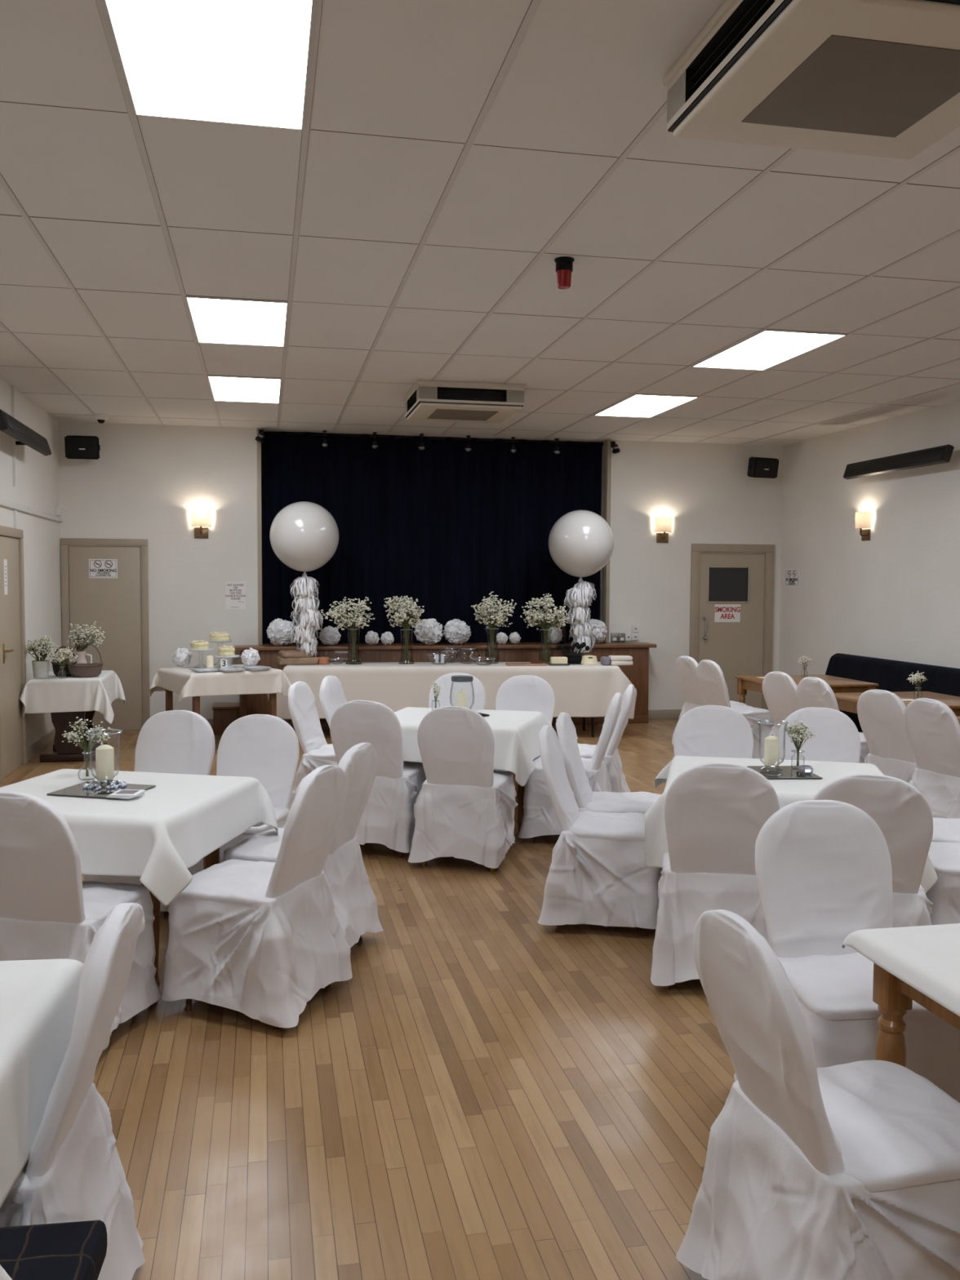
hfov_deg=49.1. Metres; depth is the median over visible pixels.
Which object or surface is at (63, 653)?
bunch
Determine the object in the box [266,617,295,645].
pompom
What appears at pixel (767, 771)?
tray
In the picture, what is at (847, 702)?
pub table
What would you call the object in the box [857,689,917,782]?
covered chair
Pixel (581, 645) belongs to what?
serving spoon
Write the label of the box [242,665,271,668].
square plate
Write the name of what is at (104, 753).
pillar candle
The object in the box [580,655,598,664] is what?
tub
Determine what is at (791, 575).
no smoking sign
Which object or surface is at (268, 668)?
square plate
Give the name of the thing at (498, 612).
bunch
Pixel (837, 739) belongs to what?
covered chair
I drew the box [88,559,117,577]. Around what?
no smoking sign
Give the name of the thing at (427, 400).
air conditioner
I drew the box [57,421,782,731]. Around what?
wall
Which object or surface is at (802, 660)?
bunch
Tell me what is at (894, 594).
wall
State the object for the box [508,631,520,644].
pompom
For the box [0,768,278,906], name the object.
tablecloth
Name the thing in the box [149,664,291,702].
tablecloth
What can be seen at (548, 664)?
tray
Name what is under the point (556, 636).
pompom
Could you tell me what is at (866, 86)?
grille
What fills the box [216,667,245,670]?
square plate
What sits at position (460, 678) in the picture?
hurricane vase
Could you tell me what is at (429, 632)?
pompom
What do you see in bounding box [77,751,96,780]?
bud vase
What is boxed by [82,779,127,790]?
pebbles
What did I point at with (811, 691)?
covered chair
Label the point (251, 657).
pompom
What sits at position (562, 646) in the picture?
serving spoon
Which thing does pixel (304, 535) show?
balloon
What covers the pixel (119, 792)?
print
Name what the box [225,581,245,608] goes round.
paper sign
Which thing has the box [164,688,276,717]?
table
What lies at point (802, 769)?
tealight holder
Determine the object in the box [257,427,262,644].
trim
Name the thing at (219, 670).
square plate
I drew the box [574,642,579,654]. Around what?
serving spoon
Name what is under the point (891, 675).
banquette
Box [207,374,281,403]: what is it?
recessed light
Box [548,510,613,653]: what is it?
balloon
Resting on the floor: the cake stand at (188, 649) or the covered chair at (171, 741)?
the covered chair at (171, 741)
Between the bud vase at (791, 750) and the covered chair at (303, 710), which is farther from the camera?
the covered chair at (303, 710)
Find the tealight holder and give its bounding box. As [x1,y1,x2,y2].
[797,764,813,774]
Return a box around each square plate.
[190,667,218,671]
[192,670,218,672]
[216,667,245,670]
[218,670,244,671]
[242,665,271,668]
[244,668,271,671]
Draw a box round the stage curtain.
[261,431,603,644]
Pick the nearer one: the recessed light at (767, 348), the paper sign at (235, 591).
the recessed light at (767, 348)
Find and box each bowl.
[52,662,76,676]
[426,653,452,664]
[457,648,479,663]
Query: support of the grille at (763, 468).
attached to the wall speaker at (758, 467)
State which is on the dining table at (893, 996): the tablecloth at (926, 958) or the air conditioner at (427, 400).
the tablecloth at (926, 958)
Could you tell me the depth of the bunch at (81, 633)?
9.73 m
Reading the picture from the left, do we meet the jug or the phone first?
the jug
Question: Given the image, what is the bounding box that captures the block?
[547,657,569,665]
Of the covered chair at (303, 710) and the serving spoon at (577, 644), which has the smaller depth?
the covered chair at (303, 710)
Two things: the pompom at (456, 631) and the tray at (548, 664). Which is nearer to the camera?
the tray at (548, 664)
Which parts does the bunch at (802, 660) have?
stem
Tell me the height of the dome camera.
0.086 m
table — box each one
[39,710,107,762]
[141,847,219,1003]
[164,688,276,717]
[403,760,524,841]
[582,716,594,737]
[735,674,878,703]
[834,691,959,716]
[872,962,959,1067]
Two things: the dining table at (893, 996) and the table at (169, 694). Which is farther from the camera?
the table at (169, 694)
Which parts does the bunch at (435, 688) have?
stem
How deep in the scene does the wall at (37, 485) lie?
9.78 m
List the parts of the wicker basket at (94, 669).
handle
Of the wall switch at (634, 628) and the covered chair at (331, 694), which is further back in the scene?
the wall switch at (634, 628)
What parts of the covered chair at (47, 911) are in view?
backrest, seat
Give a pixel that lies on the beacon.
(564, 264)
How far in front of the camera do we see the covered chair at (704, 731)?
5.86 m
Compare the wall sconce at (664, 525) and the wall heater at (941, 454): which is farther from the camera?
the wall sconce at (664, 525)
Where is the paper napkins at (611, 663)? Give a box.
[609,660,632,665]
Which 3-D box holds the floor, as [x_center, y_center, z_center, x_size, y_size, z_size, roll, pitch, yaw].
[1.210,1.450,4.097,8.764,0.100,17.161,0,3,-12]
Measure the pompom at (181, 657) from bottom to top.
0.190 m
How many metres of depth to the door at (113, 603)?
11.11 m
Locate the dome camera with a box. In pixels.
[93,413,107,423]
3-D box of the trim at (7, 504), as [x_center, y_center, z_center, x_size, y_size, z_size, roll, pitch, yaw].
[-2.731,-0.797,3.002,0.030,0.057,16.261,0,3,-12]
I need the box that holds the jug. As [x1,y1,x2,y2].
[72,650,92,663]
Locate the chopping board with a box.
[505,662,547,666]
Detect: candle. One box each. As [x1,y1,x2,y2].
[95,742,114,780]
[206,655,213,667]
[435,654,438,662]
[440,653,444,662]
[457,690,466,707]
[764,733,779,765]
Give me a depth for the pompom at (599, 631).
11.90 m
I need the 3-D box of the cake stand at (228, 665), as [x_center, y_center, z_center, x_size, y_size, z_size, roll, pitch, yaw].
[-2.508,0.212,10.397,0.250,0.117,0.250,0,3,-12]
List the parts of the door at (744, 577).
handle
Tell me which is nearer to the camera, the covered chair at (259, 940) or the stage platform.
the covered chair at (259, 940)
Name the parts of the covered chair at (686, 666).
backrest, seat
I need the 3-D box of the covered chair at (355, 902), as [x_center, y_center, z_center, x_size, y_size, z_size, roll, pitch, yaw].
[-0.777,0.898,4.566,0.616,0.926,0.552,1,3,16]
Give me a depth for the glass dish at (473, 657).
10.88 m
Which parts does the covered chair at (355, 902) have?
seat, backrest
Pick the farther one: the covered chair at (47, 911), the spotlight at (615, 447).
the spotlight at (615, 447)
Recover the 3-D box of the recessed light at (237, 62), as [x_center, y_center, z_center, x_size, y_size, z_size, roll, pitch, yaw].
[-0.802,-1.806,3.146,0.582,0.010,1.182,0,3,-12]
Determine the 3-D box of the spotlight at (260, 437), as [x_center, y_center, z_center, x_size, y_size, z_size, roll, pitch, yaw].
[-2.358,-2.185,11.243,0.099,0.150,0.135,0,3,-12]
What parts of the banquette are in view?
seat, backrest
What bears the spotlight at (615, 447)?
attached to the wall at (146, 481)
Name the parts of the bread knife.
handle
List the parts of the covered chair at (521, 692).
backrest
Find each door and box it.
[0,525,27,783]
[60,537,150,729]
[688,543,774,710]
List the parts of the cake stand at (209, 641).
plate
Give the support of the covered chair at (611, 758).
on the floor
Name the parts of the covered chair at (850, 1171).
backrest, seat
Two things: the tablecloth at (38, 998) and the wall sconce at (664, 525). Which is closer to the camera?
the tablecloth at (38, 998)
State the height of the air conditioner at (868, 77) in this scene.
0.202 m
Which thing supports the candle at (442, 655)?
in the glass bowl at (427, 654)
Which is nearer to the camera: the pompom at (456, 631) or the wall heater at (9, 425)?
the wall heater at (9, 425)
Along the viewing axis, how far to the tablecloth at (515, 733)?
6.32 m
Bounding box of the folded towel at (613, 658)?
[608,655,632,661]
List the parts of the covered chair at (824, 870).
backrest, seat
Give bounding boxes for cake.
[190,640,209,648]
[208,631,230,640]
[217,645,235,656]
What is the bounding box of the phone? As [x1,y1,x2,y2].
[478,712,489,716]
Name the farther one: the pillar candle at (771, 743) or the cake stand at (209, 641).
the cake stand at (209, 641)
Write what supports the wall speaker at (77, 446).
attached to the wall at (146, 481)
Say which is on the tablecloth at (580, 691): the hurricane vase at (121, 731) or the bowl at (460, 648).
the bowl at (460, 648)
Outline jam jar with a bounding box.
[317,656,329,664]
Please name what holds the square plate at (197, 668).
on the square plate
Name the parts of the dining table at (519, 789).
leg, leg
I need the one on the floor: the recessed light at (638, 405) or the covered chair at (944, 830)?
the covered chair at (944, 830)
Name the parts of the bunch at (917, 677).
stem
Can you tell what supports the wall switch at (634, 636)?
attached to the wall at (146, 481)
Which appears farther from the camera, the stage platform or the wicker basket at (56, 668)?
the stage platform
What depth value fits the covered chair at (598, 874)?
4.80 m
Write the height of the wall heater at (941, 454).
0.158 m
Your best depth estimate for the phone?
6.76 m
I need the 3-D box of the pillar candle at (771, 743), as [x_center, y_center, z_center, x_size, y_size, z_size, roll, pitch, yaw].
[1.337,0.501,4.809,0.068,0.140,0.068,0,3,-12]
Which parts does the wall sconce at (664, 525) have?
plate, lamp shade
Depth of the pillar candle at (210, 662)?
10.20 m
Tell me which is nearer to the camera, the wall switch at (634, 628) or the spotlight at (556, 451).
the spotlight at (556, 451)
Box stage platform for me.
[233,641,656,731]
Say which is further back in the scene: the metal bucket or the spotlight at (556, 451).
the spotlight at (556, 451)
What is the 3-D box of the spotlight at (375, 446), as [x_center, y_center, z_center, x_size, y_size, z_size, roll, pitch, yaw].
[-1.161,-2.200,11.581,0.076,0.178,0.074,0,3,-12]
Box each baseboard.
[27,728,55,760]
[205,709,681,728]
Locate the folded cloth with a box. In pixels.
[600,656,609,665]
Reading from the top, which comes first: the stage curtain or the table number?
the stage curtain
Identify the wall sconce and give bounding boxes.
[191,510,211,538]
[654,517,671,542]
[854,511,871,540]
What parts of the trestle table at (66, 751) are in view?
leg, leg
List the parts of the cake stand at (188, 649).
plate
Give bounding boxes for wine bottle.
[560,622,566,643]
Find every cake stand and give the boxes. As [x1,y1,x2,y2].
[187,648,213,668]
[207,640,231,666]
[213,654,239,667]
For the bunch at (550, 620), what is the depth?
11.11 m
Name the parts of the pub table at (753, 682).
leg, leg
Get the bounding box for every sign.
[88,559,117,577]
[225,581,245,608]
[714,604,740,622]
[785,568,799,586]
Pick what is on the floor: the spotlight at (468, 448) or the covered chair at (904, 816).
the covered chair at (904, 816)
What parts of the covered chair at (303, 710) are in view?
backrest, seat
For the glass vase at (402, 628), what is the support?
on the tablecloth at (580, 691)
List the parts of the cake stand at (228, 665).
stem, plate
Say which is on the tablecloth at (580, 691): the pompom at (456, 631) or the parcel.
the parcel
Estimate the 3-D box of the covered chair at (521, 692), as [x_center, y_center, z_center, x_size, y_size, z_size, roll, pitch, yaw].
[0.280,0.737,7.487,0.556,0.929,0.621,1,3,12]
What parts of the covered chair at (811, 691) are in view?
backrest, seat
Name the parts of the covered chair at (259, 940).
leg, seat, backrest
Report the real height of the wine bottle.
0.235 m
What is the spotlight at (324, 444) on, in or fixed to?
attached to the ceiling
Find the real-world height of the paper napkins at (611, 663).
0.046 m
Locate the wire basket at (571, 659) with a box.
[562,652,583,664]
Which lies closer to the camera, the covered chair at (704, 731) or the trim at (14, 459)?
the covered chair at (704, 731)
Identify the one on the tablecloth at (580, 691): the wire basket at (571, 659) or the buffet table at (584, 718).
the wire basket at (571, 659)
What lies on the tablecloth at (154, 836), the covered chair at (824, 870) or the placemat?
the placemat
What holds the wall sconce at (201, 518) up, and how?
attached to the wall at (146, 481)
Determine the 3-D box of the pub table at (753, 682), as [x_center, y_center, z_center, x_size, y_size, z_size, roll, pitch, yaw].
[2.960,0.729,9.610,0.920,0.735,0.930,0,3,-12]
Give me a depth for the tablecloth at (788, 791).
4.55 m
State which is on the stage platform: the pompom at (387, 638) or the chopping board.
the pompom at (387, 638)
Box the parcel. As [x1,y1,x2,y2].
[275,649,317,665]
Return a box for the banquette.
[825,653,959,732]
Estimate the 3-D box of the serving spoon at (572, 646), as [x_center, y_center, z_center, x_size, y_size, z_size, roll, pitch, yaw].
[0.976,0.104,11.053,0.046,0.104,0.029,-1,3,-21]
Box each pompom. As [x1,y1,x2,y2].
[172,648,191,666]
[240,647,260,666]
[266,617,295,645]
[319,625,341,645]
[364,631,379,644]
[380,631,394,644]
[413,617,443,644]
[443,618,471,644]
[495,631,507,644]
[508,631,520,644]
[547,626,563,644]
[588,618,607,643]
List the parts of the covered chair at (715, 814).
seat, backrest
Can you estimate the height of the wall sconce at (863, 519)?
0.291 m
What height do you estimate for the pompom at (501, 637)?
0.137 m
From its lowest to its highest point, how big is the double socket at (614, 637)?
0.100 m
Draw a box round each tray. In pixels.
[547,663,569,665]
[746,765,822,778]
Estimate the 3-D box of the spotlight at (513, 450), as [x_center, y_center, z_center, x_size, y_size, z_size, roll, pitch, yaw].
[0.375,-2.209,11.897,0.076,0.178,0.074,0,3,-12]
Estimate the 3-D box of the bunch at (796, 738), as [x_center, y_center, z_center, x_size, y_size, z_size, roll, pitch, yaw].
[1.480,0.477,4.867,0.118,0.215,0.130,-2,4,-34]
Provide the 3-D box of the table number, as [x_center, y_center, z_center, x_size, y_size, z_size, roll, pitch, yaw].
[-2.490,0.235,10.208,0.060,0.095,0.028,-1,3,-16]
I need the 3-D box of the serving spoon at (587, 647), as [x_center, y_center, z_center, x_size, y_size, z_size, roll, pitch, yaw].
[1.106,0.108,11.079,0.102,0.098,0.027,0,3,-5]
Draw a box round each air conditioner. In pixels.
[403,379,525,423]
[663,0,959,159]
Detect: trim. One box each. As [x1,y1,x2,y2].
[0,497,62,522]
[11,385,17,528]
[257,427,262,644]
[601,440,611,642]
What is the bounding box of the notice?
[3,559,7,595]
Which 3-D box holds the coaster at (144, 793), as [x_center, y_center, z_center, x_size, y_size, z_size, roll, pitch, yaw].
[-1.413,0.619,4.188,0.104,0.006,0.104,1,3,16]
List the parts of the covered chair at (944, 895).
seat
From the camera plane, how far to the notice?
8.57 m
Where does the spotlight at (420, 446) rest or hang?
attached to the ceiling
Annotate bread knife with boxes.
[511,661,542,663]
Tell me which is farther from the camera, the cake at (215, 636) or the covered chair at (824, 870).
the cake at (215, 636)
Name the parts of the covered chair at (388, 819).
backrest, leg, seat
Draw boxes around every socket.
[610,633,625,641]
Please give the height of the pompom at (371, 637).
0.157 m
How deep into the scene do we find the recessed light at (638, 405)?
9.67 m
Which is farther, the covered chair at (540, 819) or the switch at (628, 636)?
the switch at (628, 636)
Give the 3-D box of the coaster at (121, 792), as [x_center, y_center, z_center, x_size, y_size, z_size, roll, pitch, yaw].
[-1.404,0.608,4.183,0.104,0.006,0.104,0,3,2]
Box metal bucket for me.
[31,659,49,678]
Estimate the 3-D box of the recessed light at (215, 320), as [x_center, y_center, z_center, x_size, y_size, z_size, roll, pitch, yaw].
[-1.527,-2.009,6.666,0.582,0.010,1.182,0,3,-12]
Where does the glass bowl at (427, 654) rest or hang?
on the tablecloth at (580, 691)
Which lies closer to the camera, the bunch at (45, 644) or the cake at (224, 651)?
the bunch at (45, 644)
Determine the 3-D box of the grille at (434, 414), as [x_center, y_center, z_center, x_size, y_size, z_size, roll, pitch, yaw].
[-0.153,-1.942,9.060,0.530,0.005,0.530,0,3,-12]
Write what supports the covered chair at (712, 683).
on the floor
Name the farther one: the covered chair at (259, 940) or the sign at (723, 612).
the sign at (723, 612)
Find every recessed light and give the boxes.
[102,0,315,130]
[185,295,288,346]
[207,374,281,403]
[593,393,698,417]
[691,328,847,370]
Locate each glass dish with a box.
[328,657,346,664]
[471,657,495,665]
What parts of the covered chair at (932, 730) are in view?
backrest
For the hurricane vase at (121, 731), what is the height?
0.222 m
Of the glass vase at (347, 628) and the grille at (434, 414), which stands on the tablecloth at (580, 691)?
the glass vase at (347, 628)
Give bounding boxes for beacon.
[554,256,573,288]
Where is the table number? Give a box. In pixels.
[220,659,226,667]
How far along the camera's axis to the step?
10.97 m
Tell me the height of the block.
0.085 m
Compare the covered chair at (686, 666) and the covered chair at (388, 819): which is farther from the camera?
the covered chair at (686, 666)
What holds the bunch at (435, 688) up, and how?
in the bud vase
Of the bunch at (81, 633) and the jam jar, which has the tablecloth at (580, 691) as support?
the jam jar
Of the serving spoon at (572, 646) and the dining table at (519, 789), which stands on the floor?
the dining table at (519, 789)
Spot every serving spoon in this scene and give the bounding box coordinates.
[556,644,564,653]
[560,644,568,654]
[570,644,574,653]
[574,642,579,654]
[577,643,584,654]
[579,645,589,654]
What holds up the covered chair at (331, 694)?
on the floor
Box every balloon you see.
[269,501,338,656]
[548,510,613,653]
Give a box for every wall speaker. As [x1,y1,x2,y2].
[64,435,100,459]
[746,457,778,478]
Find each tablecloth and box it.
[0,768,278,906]
[0,959,110,1279]
[19,670,125,724]
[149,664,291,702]
[266,662,636,719]
[394,706,552,786]
[644,755,937,893]
[841,923,959,1016]
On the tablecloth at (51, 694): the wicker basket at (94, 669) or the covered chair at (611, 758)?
the wicker basket at (94, 669)
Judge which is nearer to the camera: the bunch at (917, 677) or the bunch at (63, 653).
the bunch at (917, 677)
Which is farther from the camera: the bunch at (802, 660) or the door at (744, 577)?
the door at (744, 577)
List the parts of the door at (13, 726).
handle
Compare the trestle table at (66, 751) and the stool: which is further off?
the trestle table at (66, 751)
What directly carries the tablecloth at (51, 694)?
on the trestle table at (66, 751)
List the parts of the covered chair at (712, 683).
backrest, seat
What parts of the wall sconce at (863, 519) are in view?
arm, lamp shade, plate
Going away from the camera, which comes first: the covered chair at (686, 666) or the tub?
the covered chair at (686, 666)
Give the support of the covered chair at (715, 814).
on the floor
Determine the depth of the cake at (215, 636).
10.56 m
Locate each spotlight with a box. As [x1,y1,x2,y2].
[255,429,264,442]
[321,430,328,447]
[371,431,377,448]
[417,433,424,449]
[464,435,471,451]
[510,436,516,453]
[553,438,559,453]
[610,441,620,453]
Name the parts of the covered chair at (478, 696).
backrest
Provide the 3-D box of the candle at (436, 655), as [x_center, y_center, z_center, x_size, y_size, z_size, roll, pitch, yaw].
[-0.450,0.195,10.963,0.036,0.091,0.036,0,3,-12]
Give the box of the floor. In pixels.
[0,718,735,1279]
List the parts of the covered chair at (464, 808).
backrest, seat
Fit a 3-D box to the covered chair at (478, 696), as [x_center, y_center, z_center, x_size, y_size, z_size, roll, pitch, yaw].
[-0.220,0.726,7.650,0.534,0.928,0.596,1,3,10]
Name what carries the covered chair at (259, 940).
on the floor
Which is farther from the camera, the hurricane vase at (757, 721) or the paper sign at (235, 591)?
the paper sign at (235, 591)
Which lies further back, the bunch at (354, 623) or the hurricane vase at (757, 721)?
the bunch at (354, 623)
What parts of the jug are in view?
handle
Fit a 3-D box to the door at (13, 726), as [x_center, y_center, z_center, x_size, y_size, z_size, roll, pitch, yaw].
[-3.882,0.089,8.696,0.078,2.040,1.000,0,3,-12]
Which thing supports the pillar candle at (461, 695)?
in the hurricane vase at (460, 678)
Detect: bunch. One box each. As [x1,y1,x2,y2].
[25,635,57,661]
[45,647,77,676]
[62,716,113,776]
[66,621,105,651]
[320,596,374,662]
[383,595,424,662]
[430,681,441,707]
[471,591,516,662]
[520,593,573,662]
[783,720,816,765]
[797,656,812,675]
[906,671,927,697]
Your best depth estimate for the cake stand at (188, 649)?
10.21 m
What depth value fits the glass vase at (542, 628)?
11.13 m
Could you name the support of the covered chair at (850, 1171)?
on the floor
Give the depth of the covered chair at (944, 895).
4.24 m
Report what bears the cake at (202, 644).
on the cake stand at (188, 649)
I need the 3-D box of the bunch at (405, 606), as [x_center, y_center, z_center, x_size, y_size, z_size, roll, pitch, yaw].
[-0.822,-0.116,10.978,0.457,0.699,0.443,1,3,20]
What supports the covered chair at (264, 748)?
on the floor
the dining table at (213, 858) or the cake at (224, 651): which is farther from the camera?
the cake at (224, 651)
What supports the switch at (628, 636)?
attached to the wall at (146, 481)
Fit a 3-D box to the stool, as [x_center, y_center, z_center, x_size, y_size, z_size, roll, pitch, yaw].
[-0.866,1.288,1.670,0.450,0.475,0.430,0,3,-8]
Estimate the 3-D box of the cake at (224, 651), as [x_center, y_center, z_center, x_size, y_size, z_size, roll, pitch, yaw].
[-2.510,0.104,10.389,0.166,0.098,0.164,0,3,-12]
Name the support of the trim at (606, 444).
attached to the wall at (146, 481)
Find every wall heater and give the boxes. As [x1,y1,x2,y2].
[0,408,51,456]
[843,444,954,479]
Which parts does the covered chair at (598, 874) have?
leg, backrest, seat, leg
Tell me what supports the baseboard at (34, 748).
attached to the wall at (37, 485)
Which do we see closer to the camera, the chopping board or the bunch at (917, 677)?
the bunch at (917, 677)
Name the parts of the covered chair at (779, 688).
backrest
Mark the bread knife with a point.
(531, 662)
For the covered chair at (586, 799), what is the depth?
5.38 m
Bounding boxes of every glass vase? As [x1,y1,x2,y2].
[345,628,361,664]
[399,628,414,663]
[484,627,498,663]
[538,628,552,663]
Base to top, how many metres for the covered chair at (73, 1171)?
0.929 m
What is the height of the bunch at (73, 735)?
0.260 m
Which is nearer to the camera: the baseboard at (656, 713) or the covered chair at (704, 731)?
the covered chair at (704, 731)
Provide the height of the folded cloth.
0.085 m
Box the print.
[115,790,139,794]
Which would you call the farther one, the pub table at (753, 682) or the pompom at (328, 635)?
the pompom at (328, 635)
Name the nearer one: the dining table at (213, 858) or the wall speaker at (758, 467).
the dining table at (213, 858)
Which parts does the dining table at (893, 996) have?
leg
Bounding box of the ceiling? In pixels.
[0,0,959,445]
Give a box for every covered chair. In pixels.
[0,791,161,1035]
[0,902,145,1279]
[84,710,214,914]
[161,764,352,1029]
[168,714,299,912]
[222,742,383,947]
[288,681,337,808]
[319,675,346,727]
[329,700,426,857]
[408,706,518,871]
[413,672,485,763]
[493,675,555,803]
[518,692,622,842]
[537,724,662,936]
[555,712,662,813]
[577,684,635,792]
[650,762,779,988]
[671,655,746,744]
[673,705,753,758]
[675,909,959,1279]
[696,659,773,759]
[733,800,959,1102]
[762,671,799,759]
[777,706,861,763]
[796,676,870,763]
[813,773,933,927]
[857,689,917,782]
[903,697,959,818]
[925,841,959,924]
[931,817,959,842]
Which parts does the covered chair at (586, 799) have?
backrest, seat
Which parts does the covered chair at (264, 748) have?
backrest, seat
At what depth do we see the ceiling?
4.98 m
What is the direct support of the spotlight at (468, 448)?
attached to the ceiling
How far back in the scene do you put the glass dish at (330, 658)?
10.95 m
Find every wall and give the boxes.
[0,377,62,778]
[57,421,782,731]
[777,400,959,675]
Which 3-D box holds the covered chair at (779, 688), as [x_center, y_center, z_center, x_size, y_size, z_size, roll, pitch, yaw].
[2.577,0.705,8.293,0.599,0.927,0.547,-1,3,-22]
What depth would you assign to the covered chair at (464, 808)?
5.87 m
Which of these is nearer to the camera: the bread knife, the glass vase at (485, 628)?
the bread knife
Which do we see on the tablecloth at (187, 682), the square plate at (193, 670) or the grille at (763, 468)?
the square plate at (193, 670)
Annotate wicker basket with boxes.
[51,646,77,676]
[66,642,103,677]
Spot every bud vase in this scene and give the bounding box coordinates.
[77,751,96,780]
[791,750,804,762]
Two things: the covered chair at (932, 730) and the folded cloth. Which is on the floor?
the covered chair at (932, 730)
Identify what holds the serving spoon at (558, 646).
on the wire basket at (571, 659)
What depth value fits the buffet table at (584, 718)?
10.93 m
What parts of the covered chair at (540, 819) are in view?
leg, seat, backrest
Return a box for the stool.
[0,1220,106,1279]
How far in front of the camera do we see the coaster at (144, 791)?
4.13 m
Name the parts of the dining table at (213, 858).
leg, leg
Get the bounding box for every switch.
[625,633,631,640]
[631,624,639,632]
[631,632,639,640]
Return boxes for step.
[212,702,239,734]
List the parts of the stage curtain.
curtain rail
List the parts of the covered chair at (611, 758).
seat, backrest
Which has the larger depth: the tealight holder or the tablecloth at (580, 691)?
the tablecloth at (580, 691)
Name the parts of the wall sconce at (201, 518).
lamp shade, plate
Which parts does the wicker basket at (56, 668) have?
handle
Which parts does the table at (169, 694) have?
leg, leg, leg, leg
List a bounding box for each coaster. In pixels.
[106,792,144,799]
[107,791,144,797]
[110,789,145,795]
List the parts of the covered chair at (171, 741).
backrest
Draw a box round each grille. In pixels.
[426,408,498,421]
[741,35,959,137]
[754,458,777,477]
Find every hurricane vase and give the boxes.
[86,728,122,783]
[449,675,474,708]
[756,719,788,768]
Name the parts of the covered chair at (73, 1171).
seat, backrest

